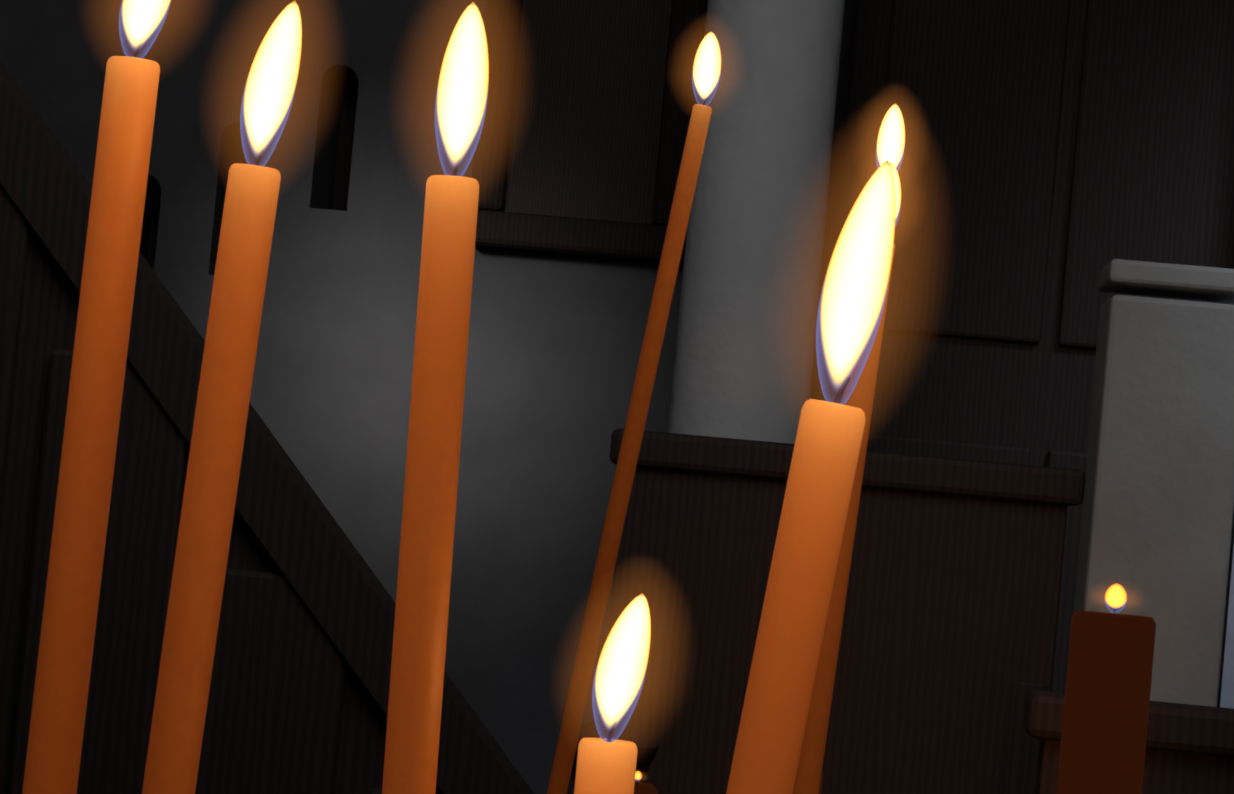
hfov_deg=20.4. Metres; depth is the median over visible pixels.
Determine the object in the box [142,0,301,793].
candle
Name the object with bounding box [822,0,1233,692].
paneled wall
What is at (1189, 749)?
pew
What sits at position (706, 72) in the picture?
candle
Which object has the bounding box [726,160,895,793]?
candle
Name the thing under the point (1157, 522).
stone pier
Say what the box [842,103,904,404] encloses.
candle
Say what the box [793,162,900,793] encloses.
candle
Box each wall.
[0,0,856,793]
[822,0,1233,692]
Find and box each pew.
[609,428,1085,793]
[1024,690,1233,793]
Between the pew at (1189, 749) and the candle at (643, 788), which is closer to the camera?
the candle at (643, 788)
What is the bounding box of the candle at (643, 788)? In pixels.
[634,771,656,793]
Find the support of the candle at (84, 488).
on the candle stand
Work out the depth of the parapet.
6.35 m
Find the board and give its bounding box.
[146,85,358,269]
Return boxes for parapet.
[1217,514,1233,707]
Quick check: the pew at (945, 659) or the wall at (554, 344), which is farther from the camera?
the wall at (554, 344)
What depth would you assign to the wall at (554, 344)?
7.11 m
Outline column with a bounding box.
[668,0,844,443]
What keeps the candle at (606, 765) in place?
on the candle stand
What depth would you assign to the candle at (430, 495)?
0.65 m
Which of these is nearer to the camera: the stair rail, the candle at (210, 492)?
the candle at (210, 492)
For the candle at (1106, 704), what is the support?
on the floor
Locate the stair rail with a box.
[0,60,658,793]
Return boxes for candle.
[22,0,170,793]
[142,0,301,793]
[382,2,488,793]
[547,31,720,793]
[574,593,650,793]
[634,771,656,793]
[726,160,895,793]
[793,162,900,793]
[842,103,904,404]
[1056,583,1155,793]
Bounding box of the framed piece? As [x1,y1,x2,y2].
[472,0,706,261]
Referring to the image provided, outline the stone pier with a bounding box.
[1074,259,1233,706]

